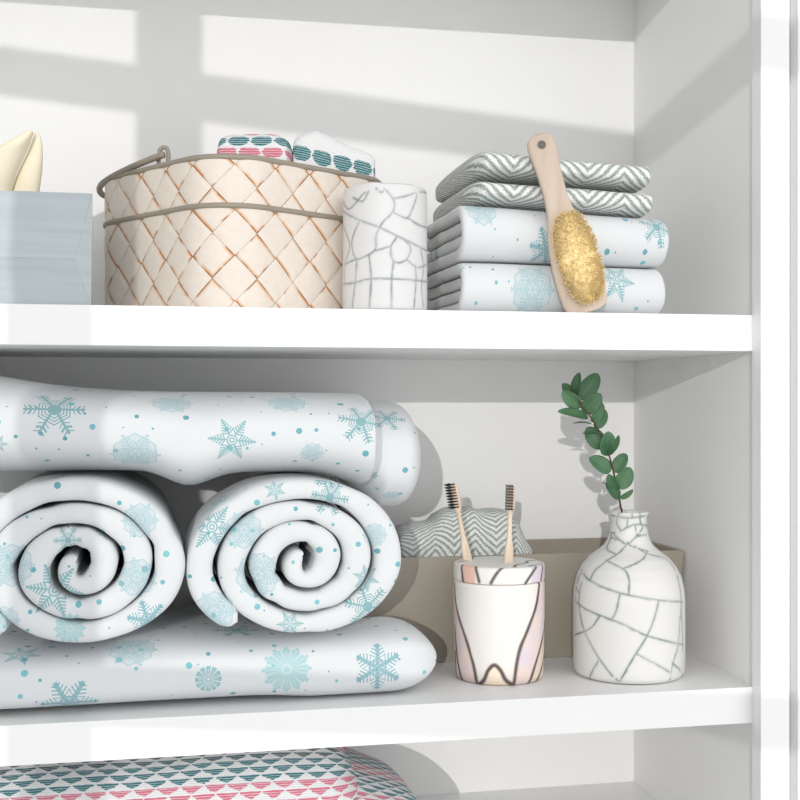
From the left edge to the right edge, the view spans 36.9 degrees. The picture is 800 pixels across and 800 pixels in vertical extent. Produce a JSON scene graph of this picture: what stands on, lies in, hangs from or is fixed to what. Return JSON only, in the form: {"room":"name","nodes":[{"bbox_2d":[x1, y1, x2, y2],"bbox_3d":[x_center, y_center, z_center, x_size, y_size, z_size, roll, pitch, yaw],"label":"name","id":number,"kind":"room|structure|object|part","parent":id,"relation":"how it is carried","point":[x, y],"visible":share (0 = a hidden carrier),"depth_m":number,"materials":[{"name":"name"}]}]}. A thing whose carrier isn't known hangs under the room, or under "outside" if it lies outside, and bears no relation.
{"room":"bathroom","nodes":[
{"label":"bathroom","id":0,"kind":"room"},
{"bbox_2d":[0,0,633,795],"bbox_3d":[-0.158,-0.025,1.490,0.984,1.450,0.020,0,0,-12],"label":"wall","id":1,"kind":"structure","parent":0,"point":[423,88],"depth_m":1.51,"materials":[{"name":"white paint"}]},
{"bbox_2d":[0,304,751,360],"bbox_3d":[-0.123,-0.070,1.319,0.944,0.038,0.330,0,0,-12],"label":"shelf","id":2,"kind":"object","parent":1,"relation":"attached to","point":[26,330],"visible":1,"depth_m":1.19,"materials":[{"name":"white wood"}]},
{"bbox_2d":[0,190,92,304],"bbox_3d":[-0.408,-0.142,1.178,0.212,0.107,0.149,0,0,-12],"label":"storage box","id":3,"kind":"object","parent":2,"relation":"on","point":[46,238],"visible":0.88,"depth_m":1.12,"materials":[{"name":"grey paint"}]},
{"bbox_2d":[0,130,42,191],"bbox_3d":[-0.399,-0.185,1.207,0.075,0.175,0.040,0,0,-12],"label":"napkin","id":4,"kind":"object","parent":3,"relation":"in","point":[13,151],"visible":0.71,"depth_m":1.21,"materials":[{"name":"beige fabric"}]},
{"bbox_2d":[96,145,381,308],"bbox_3d":[-0.189,-0.175,1.323,0.303,0.173,0.249,0,0,45],"label":"basket","id":5,"kind":"object","parent":2,"relation":"on","point":[222,229],"visible":0.79,"depth_m":1.19,"materials":[{"name":"beige wicker"}]},
{"bbox_3d":[-0.296,-0.240,1.320,0.074,0.028,0.217,0,0,-12],"label":"handle","id":6,"kind":"part","parent":5,"relation":"part of","materials":[{"name":"beige metal"}]},
{"bbox_2d":[217,134,291,160],"bbox_3d":[-0.153,-0.188,1.275,0.076,0.185,0.093,0,0,-1],"label":"washcloth","id":7,"kind":"object","parent":5,"relation":"in","point":[266,145],"visible":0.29,"depth_m":1.24,"materials":[{"name":"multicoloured fabric"}]},
{"bbox_2d":[292,131,374,176],"bbox_3d":[-0.075,-0.194,1.312,0.094,0.197,0.074,0,0,-12],"label":"washcloth","id":8,"kind":"object","parent":5,"relation":"in","point":[316,148],"visible":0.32,"depth_m":1.28,"materials":[{"name":"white fabric"}]},
{"bbox_2d":[343,182,426,309],"bbox_3d":[-0.015,-0.152,1.220,0.086,0.126,0.086,0,0,-12],"label":"ceramic jar","id":9,"kind":"object","parent":2,"relation":"on","point":[385,224],"visible":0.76,"depth_m":1.18,"materials":[{"name":"white ceramic"}]},
{"bbox_2d":[427,263,664,313],"bbox_3d":[0.151,-0.116,1.342,0.222,0.054,0.209,0,0,-12],"label":"folded hand towel","id":10,"kind":"object","parent":2,"relation":"on","point":[461,286],"visible":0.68,"depth_m":1.24,"materials":[{"name":"fabric"}]},
{"bbox_2d":[427,206,668,276],"bbox_3d":[0.153,-0.172,1.343,0.226,0.061,0.209,0,0,-12],"label":"folded hand towel","id":11,"kind":"object","parent":10,"relation":"on","point":[466,234],"visible":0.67,"depth_m":1.25,"materials":[{"name":"fabric"}]},
{"bbox_2d":[433,182,651,221],"bbox_3d":[0.152,-0.212,1.349,0.198,0.034,0.222,0,0,-12],"label":"folded hand towel","id":12,"kind":"object","parent":11,"relation":"on","point":[478,194],"visible":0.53,"depth_m":1.25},
{"bbox_2d":[435,152,649,202],"bbox_3d":[0.152,-0.242,1.350,0.193,0.038,0.222,0,0,-12],"label":"folded hand towel","id":13,"kind":"object","parent":12,"relation":"on","point":[493,167],"visible":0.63,"depth_m":1.25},
{"bbox_2d":[527,133,606,312],"bbox_3d":[0.170,-0.179,1.219,0.081,0.186,0.022,0,0,2],"label":"bath brush","id":14,"kind":"object","parent":2,"relation":"on","point":[577,270],"visible":1,"depth_m":1.22,"materials":[{"name":"brown wood"}]},
{"bbox_2d":[0,653,751,766],"bbox_3d":[-0.123,0.318,1.319,0.944,0.038,0.330,0,0,-12],"label":"shelf","id":15,"kind":"object","parent":1,"relation":"attached to","point":[443,706],"visible":0.53,"depth_m":1.18,"materials":[{"name":"white wood"}]},
{"bbox_2d":[0,604,435,708],"bbox_3d":[-0.275,0.266,1.280,0.604,0.067,0.299,0,0,-12],"label":"bath towel","id":16,"kind":"object","parent":15,"relation":"on","point":[181,653],"visible":0.79,"depth_m":1.17,"materials":[{"name":"fabric"}]},
{"bbox_2d":[0,470,184,642],"bbox_3d":[-0.339,0.152,1.269,0.213,0.154,0.301,0,0,-12],"label":"bath towel","id":17,"kind":"object","parent":16,"relation":"on","point":[86,555],"visible":0.99,"depth_m":1.13,"materials":[{"name":"fabric"}]},
{"bbox_2d":[0,376,420,506],"bbox_3d":[-0.281,0.046,1.292,0.594,0.146,0.300,0,0,-12],"label":"bath towel","id":18,"kind":"object","parent":17,"relation":"on","point":[185,438],"visible":1,"depth_m":1.18,"materials":[{"name":"fabric"}]},
{"bbox_2d":[184,472,400,631],"bbox_3d":[-0.115,0.153,1.241,0.212,0.151,0.149,0,0,-12],"label":"bath towel","id":19,"kind":"object","parent":16,"relation":"on","point":[346,560],"visible":0.99,"depth_m":1.17,"materials":[{"name":"fabric"}]},
{"bbox_2d":[453,556,544,685],"bbox_3d":[0.107,0.237,1.300,0.099,0.124,0.099,0,0,-12],"label":"toothbrush holder","id":20,"kind":"object","parent":15,"relation":"on","point":[499,618],"visible":0.98,"depth_m":1.26,"materials":[{"name":"ceramic"}]},
{"bbox_2d":[444,483,472,583],"bbox_3d":[0.072,0.175,1.309,0.016,0.169,0.052,0,0,-45],"label":"toothbrush","id":21,"kind":"object","parent":20,"relation":"in","point":[453,492],"visible":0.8,"depth_m":1.32,"materials":[{"name":"brown wood"}]},
{"bbox_3d":[0.107,0.184,1.300,0.099,0.019,0.099,0,0,-12],"label":"lid","id":22,"kind":"part","parent":20,"relation":"part of","materials":[{"name":"ceramic"}]},
{"bbox_2d":[504,485,514,562],"bbox_3d":[0.117,0.177,1.292,0.012,0.171,0.026,0,0,14],"label":"toothbrush","id":23,"kind":"object","parent":20,"relation":"in","point":[510,490],"visible":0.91,"depth_m":1.29,"materials":[{"name":"brown wood"}]},
{"bbox_2d":[362,538,683,662],"bbox_3d":[0.107,0.238,1.444,0.436,0.122,0.144,0,0,-12],"label":"storage box","id":24,"kind":"object","parent":15,"relation":"on","point":[421,595],"visible":0.1,"depth_m":1.36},
{"bbox_2d":[395,506,532,556],"bbox_3d":[0.069,0.209,1.427,0.168,0.169,0.085,0,0,-12],"label":"hand towel","id":25,"kind":"object","parent":24,"relation":"in","point":[485,529],"visible":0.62,"depth_m":1.39,"materials":[{"name":"grey fabric"}]},
{"bbox_2d":[572,509,685,683],"bbox_3d":[0.250,0.210,1.315,0.122,0.177,0.122,0,0,-27],"label":"bottle vase","id":26,"kind":"object","parent":15,"relation":"on","point":[629,627],"visible":1,"depth_m":1.27,"materials":[{"name":"white ceramic"}]},
{"bbox_2d":[558,372,633,512],"bbox_3d":[0.213,0.134,1.304,0.089,0.328,0.035,0,0,-12],"label":"eucalyptus sprig","id":27,"kind":"object","parent":26,"relation":"in","point":[572,395],"visible":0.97,"depth_m":1.31,"materials":[{"name":"green plant"}]},
{"bbox_3d":[0.220,0.143,1.310,0.072,0.309,0.009,0,0,-20],"label":"stem","id":28,"kind":"part","parent":27,"relation":"part of","materials":[{"name":"green plant"}]},
{"bbox_2d":[414,781,656,799],"bbox_3d":[-0.123,0.519,1.319,0.944,0.038,0.330,0,0,-12],"label":"shelf","id":29,"kind":"object","parent":1,"relation":"attached to","point":[630,790],"visible":1,"depth_m":1.52,"materials":[{"name":"white wood"}]},
{"bbox_2d":[0,747,415,799],"bbox_3d":[-0.269,0.423,1.261,0.596,0.155,0.270,0,0,-12],"label":"towel","id":30,"kind":"object","parent":29,"relation":"on","point":[331,773],"visible":0.63,"depth_m":1.18,"materials":[{"name":"multicoloured fabric"}]},
{"bbox_2d":[634,0,751,799],"bbox_3d":[0.352,-0.025,1.416,0.025,1.450,0.330,0,0,-12],"label":"panel","id":31,"kind":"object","parent":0,"point":[693,58],"depth_m":1.38,"materials":[{"name":"white paint"}]},
{"bbox_2d":[752,0,788,799],"bbox_3d":[0.384,-0.025,1.244,0.032,1.450,0.019,0,0,-12],"label":"trim","id":32,"kind":"structure","parent":31,"relation":"attached to","point":[770,18],"depth_m":1.24,"materials":[{"name":"white wood"}]},
{"bbox_2d":[789,0,789,799],"bbox_3d":[0.403,-0.025,1.255,0.008,1.450,0.005,0,0,-12],"label":"trim","id":33,"kind":"structure","parent":31,"relation":"attached to","point":[789,0],"depth_m":1.25,"materials":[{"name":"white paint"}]},
{"bbox_2d":[790,0,799,799],"bbox_3d":[0.463,-0.025,1.260,0.110,1.450,0.020,0,0,-12],"label":"trim","id":34,"kind":"structure","parent":31,"relation":"attached to","point":[794,4],"depth_m":1.25,"materials":[{"name":"white wood"}]}
]}

